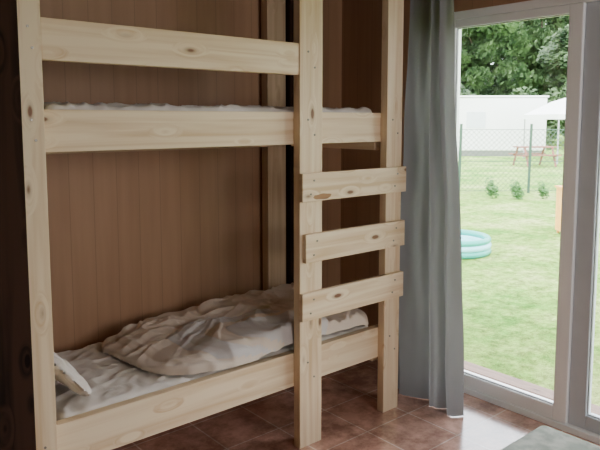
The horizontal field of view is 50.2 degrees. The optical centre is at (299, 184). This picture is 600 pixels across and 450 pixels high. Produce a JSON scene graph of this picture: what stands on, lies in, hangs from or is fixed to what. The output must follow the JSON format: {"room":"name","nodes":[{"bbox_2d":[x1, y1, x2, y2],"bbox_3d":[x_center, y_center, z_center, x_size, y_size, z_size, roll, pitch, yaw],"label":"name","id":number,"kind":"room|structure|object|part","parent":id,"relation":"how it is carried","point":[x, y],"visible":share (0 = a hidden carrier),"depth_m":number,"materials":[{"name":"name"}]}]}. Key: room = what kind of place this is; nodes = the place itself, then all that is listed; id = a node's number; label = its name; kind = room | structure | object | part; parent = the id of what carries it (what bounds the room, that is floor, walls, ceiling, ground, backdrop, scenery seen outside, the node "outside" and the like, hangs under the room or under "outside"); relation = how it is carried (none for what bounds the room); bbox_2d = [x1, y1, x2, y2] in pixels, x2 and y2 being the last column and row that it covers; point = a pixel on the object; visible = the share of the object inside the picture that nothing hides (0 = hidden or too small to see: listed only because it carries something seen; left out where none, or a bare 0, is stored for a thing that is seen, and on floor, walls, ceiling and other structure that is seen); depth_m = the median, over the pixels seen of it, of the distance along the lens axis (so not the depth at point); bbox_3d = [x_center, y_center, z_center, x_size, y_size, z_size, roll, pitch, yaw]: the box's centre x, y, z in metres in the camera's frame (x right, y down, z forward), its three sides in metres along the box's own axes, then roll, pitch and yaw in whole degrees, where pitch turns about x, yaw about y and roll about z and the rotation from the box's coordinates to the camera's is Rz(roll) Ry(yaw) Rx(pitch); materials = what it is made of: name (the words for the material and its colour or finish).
{"room":"bunk bedroom","nodes":[
{"label":"bunk bedroom","id":0,"kind":"room"},
{"bbox_2d":[40,0,341,352],"bbox_3d":[-1.481,0.028,2.993,4.800,2.500,0.150,-5,8,-40],"label":"wall","id":1,"kind":"structure","parent":0,"point":[135,236],"depth_m":3.49,"materials":[{"name":"brown wood"}]},
{"bbox_2d":[112,359,599,449],"bbox_3d":[0.220,1.533,1.136,4.800,0.120,5.400,-5,8,-40],"label":"floor","id":2,"kind":"structure","parent":0,"point":[351,419],"depth_m":3.33,"materials":[{"name":"tile"}]},
{"bbox_2d":[17,0,405,449],"bbox_3d":[-0.469,0.025,3.119,1.945,2.480,0.909,-5,8,-40],"label":"bunk bed","id":3,"kind":"object","parent":2,"relation":"on","point":[288,52],"visible":0.8,"depth_m":2.93,"materials":[{"name":"brown wood"}]},
{"bbox_3d":[-0.949,0.113,2.249,0.080,2.480,0.140,-5,8,-40],"label":"post","id":4,"kind":"part","parent":3,"relation":"part of","materials":[{"name":"brown wood"}]},
{"bbox_3d":[-0.747,-0.239,3.348,1.470,0.120,0.038,-5,8,-40],"label":"rail","id":5,"kind":"part","parent":3,"relation":"part of","materials":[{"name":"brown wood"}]},
{"bbox_3d":[-0.453,-0.534,2.548,1.143,0.142,0.040,-5,8,-40],"label":"guard rail","id":6,"kind":"part","parent":3,"relation":"part of","materials":[{"name":"brown wood"}]},
{"bbox_2d":[44,102,371,112],"bbox_3d":[-0.476,-0.339,3.086,1.692,0.089,0.685,-5,8,-40],"label":"mattress","id":7,"kind":"object","parent":3,"relation":"on","point":[47,105],"visible":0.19,"depth_m":2.64,"materials":[{"name":"white fabric"}]},
{"bbox_2d":[55,325,367,420],"bbox_3d":[-0.476,0.817,3.203,1.692,0.081,0.685,-5,8,-40],"label":"mattress","id":8,"kind":"object","parent":3,"relation":"on","point":[111,380],"visible":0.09,"depth_m":2.75,"materials":[{"name":"white fabric"}]},
{"bbox_2d":[54,352,90,396],"bbox_3d":[-0.971,0.736,2.570,0.178,0.206,0.380,-5,8,-39],"label":"pillow","id":9,"kind":"object","parent":8,"relation":"on","point":[66,374],"visible":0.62,"depth_m":2.44,"materials":[{"name":"white fabric"}]},
{"bbox_2d":[101,283,368,375],"bbox_3d":[-0.315,0.700,3.302,1.302,0.138,0.723,-5,8,-40],"label":"duvet","id":10,"kind":"object","parent":8,"relation":"on","point":[229,331],"visible":0.84,"depth_m":3.06,"materials":[{"name":"white fabric"}]},
{"bbox_3d":[-0.160,-0.058,3.936,0.140,2.480,0.060,-5,8,-40],"label":"post","id":11,"kind":"part","parent":3,"relation":"part of","materials":[{"name":"brown wood"}]},
{"bbox_3d":[-0.051,-0.065,4.008,0.100,2.480,0.090,-5,8,-40],"label":"post","id":12,"kind":"part","parent":3,"relation":"part of","materials":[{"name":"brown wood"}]},
{"bbox_3d":[0.038,0.035,3.022,0.140,2.480,0.045,-5,8,-40],"label":"post","id":13,"kind":"part","parent":3,"relation":"part of","materials":[{"name":"brown wood"}]},
{"bbox_3d":[0.186,-0.271,3.661,0.040,0.120,0.692,-5,8,-40],"label":"rail","id":14,"kind":"part","parent":3,"relation":"part of","materials":[{"name":"brown wood"}]},
{"bbox_3d":[0.480,-0.003,3.397,0.118,2.480,0.045,-5,8,-40],"label":"post","id":15,"kind":"part","parent":3,"relation":"part of","materials":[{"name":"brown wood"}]},
{"bbox_2d":[501,426,599,449],"bbox_3d":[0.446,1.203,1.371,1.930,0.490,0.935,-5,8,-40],"label":"rug","id":16,"kind":"object","parent":2,"relation":"on","point":[542,437],"visible":1,"depth_m":2.17,"materials":[{"name":"grey fabric"}]},
{"bbox_2d":[340,0,529,358],"bbox_3d":[2.040,0.083,2.446,0.150,2.500,5.250,-5,8,-40],"label":"wall","id":17,"kind":"structure","parent":0,"point":[361,19],"depth_m":4.20,"materials":[{"name":"brown wood"}]},
{"bbox_2d":[454,0,599,444],"bbox_3d":[1.377,0.166,3.187,0.095,2.185,1.700,-5,8,-40],"label":"door","id":18,"kind":"structure","parent":17,"relation":"in","point":[569,411],"depth_m":3.18,"materials":[{"name":"white plastic"}]},
{"bbox_3d":[1.646,0.202,2.887,0.060,2.101,0.786,-5,8,-40],"label":"sash","id":19,"kind":"part","parent":18,"relation":"part of","materials":[{"name":"white plastic"}]},
{"bbox_3d":[-1.381,0.088,2.397,0.375,2.500,0.889,-5,8,-40],"label":"wall partition","id":20,"kind":"structure","parent":0,"visible":0},
{"bbox_2d":[0,0,35,449],"bbox_3d":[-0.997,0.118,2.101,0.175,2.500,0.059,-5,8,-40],"label":"door","id":21,"kind":"structure","parent":20,"relation":"attached to","point":[17,411],"depth_m":2.12,"materials":[{"name":"brown wood"}]},
{"bbox_3d":[0.220,-1.074,0.871,4.800,0.120,5.400,-5,8,-40],"label":"ceiling","id":22,"kind":"structure","parent":0,"visible":0},
{"bbox_3d":[1.134,-1.158,2.832,0.018,0.109,1.900,-5,8,-40],"label":"curtain rod","id":23,"kind":"object","parent":22,"relation":"attached to","visible":0},
{"bbox_2d":[398,0,463,415],"bbox_3d":[0.708,0.021,3.464,0.464,2.410,0.121,5,8,43],"label":"curtain","id":24,"kind":"object","parent":23,"relation":"hanging from","point":[431,329],"visible":0.99,"depth_m":3.45,"materials":[{"name":"grey fabric"}]},
{"label":"outside","id":25,"kind":"structure","parent":0,"visible":0},
{"bbox_2d":[458,134,599,405],"bbox_3d":[17.502,-2.438,41.119,140.000,0.001,140.000,-5,8,-40],"label":"ground","id":26,"kind":"structure","parent":25,"point":[510,294],"depth_m":7.01,"materials":[{"name":"green plant"}]},
{"bbox_2d":[461,229,491,258],"bbox_3d":[1.995,0.768,8.423,1.010,0.228,1.010,-5,8,-40],"label":"pool","id":27,"kind":"object","parent":26,"relation":"on","point":[475,244],"visible":0.48,"depth_m":8.03,"materials":[{"name":"teal plastic"}]},
{"bbox_2d":[484,177,498,198],"bbox_3d":[4.224,0.080,14.130,0.319,0.514,0.368,-5,8,-40],"label":"shrub","id":28,"kind":"object","parent":26,"relation":"on","point":[491,189],"visible":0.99,"depth_m":14.09,"materials":[{"name":"green plant"}]},
{"bbox_2d":[460,22,533,94],"bbox_3d":[11.773,-7.316,42.142,6.109,9.603,6.990,0,6,-5],"label":"tree","id":29,"kind":"object","parent":26,"relation":"on","point":[482,46],"visible":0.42,"depth_m":39.99,"materials":[{"name":"green plant"}]},
{"bbox_2d":[458,95,548,155],"bbox_3d":[7.999,-2.910,31.564,7.500,2.870,2.500,0,6,0],"label":"home","id":30,"kind":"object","parent":26,"relation":"on","point":[475,111],"visible":0.38,"depth_m":30.35,"materials":[{"name":"white paint"}]},
{"bbox_2d":[458,124,564,192],"bbox_3d":[5.500,-0.618,15.113,13.006,1.635,0.073,0,6,0],"label":"wire fence","id":31,"kind":"object","parent":26,"relation":"on","point":[461,129],"visible":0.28,"depth_m":15.10,"materials":[{"name":"metal"}]},
{"bbox_3d":[3.780,-0.618,15.113,0.087,1.635,0.072,0,6,0],"label":"fence post","id":32,"kind":"part","parent":31,"relation":"part of","materials":[{"name":"green metal"}]},
{"bbox_3d":[5.430,-0.618,15.113,0.087,1.635,0.072,0,6,0],"label":"fence post","id":33,"kind":"part","parent":31,"relation":"part of","materials":[{"name":"green metal"}]},
{"bbox_2d":[460,81,566,149],"bbox_3d":[15.499,-3.908,37.217,27.302,4.818,2.019,0,6,0],"label":"hedge","id":34,"kind":"object","parent":26,"relation":"on","point":[554,123],"visible":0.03,"depth_m":37.02,"materials":[{"name":"green plant"}]},
{"bbox_2d":[509,179,524,199],"bbox_3d":[4.749,0.113,13.995,0.328,0.508,0.361,1,6,5],"label":"shrub","id":35,"kind":"object","parent":26,"relation":"on","point":[516,190],"visible":1,"depth_m":13.95,"materials":[{"name":"green plant"}]},
{"bbox_2d":[464,361,599,414],"bbox_3d":[1.617,1.333,3.498,0.370,0.100,2.400,-5,8,-40],"label":"step","id":36,"kind":"structure","parent":26,"relation":"on","point":[526,386],"depth_m":3.99,"materials":[{"name":"beige concrete"}]},
{"bbox_2d":[509,146,561,166],"bbox_3d":[8.799,-1.061,24.013,1.440,0.762,1.350,-1,6,-9],"label":"picnic table","id":37,"kind":"object","parent":26,"relation":"on","point":[517,147],"visible":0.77,"depth_m":23.71,"materials":[{"name":"red paint"}]},
{"bbox_3d":[8.265,-1.044,23.934,0.090,0.745,1.260,-1,6,-9],"label":"leg frame","id":38,"kind":"part","parent":37,"relation":"part of","materials":[{"name":"red paint"}]},
{"bbox_3d":[9.333,-1.060,24.094,0.090,0.745,1.260,-1,6,-9],"label":"leg frame","id":39,"kind":"part","parent":37,"relation":"part of","materials":[{"name":"red paint"}]},
{"bbox_2d":[505,16,568,102],"bbox_3d":[18.551,-9.506,50.396,8.224,12.309,7.478,-6,8,-44],"label":"tree","id":40,"kind":"object","parent":26,"relation":"on","point":[540,36],"visible":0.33,"depth_m":48.19,"materials":[{"name":"green plant"}]},
{"bbox_2d":[537,181,548,198],"bbox_3d":[5.328,0.130,14.043,0.260,0.420,0.301,-5,8,-40],"label":"shrub","id":41,"kind":"object","parent":26,"relation":"on","point":[542,189],"visible":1,"depth_m":14.02,"materials":[{"name":"green plant"}]},
{"bbox_2d":[533,19,552,137],"bbox_3d":[23.373,-11.562,60.143,8.779,14.450,9.654,3,7,30],"label":"tree","id":42,"kind":"object","parent":26,"relation":"on","point":[538,22],"visible":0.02,"depth_m":56.98,"materials":[{"name":"green plant"}]},
{"bbox_2d":[523,98,565,163],"bbox_3d":[11.999,-2.450,26.887,3.900,2.900,3.900,0,6,0],"label":"canopy","id":43,"kind":"object","parent":26,"relation":"on","point":[555,109],"visible":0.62,"depth_m":26.56,"materials":[{"name":"white fabric"}]},
{"bbox_2d":[536,15,568,136],"bbox_3d":[18.870,-7.406,41.781,6.579,9.847,5.983,1,6,14],"label":"tree","id":44,"kind":"object","parent":26,"relation":"on","point":[555,54],"visible":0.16,"depth_m":41.33,"materials":[{"name":"green plant"}]},
{"bbox_2d":[555,185,561,232],"bbox_3d":[4.132,0.388,9.688,0.445,0.730,0.340,0,6,0],"label":"base cabinet","id":45,"kind":"object","parent":26,"relation":"on","point":[558,187],"visible":0.17,"depth_m":9.73,"materials":[{"name":"orange paint"}]}
]}

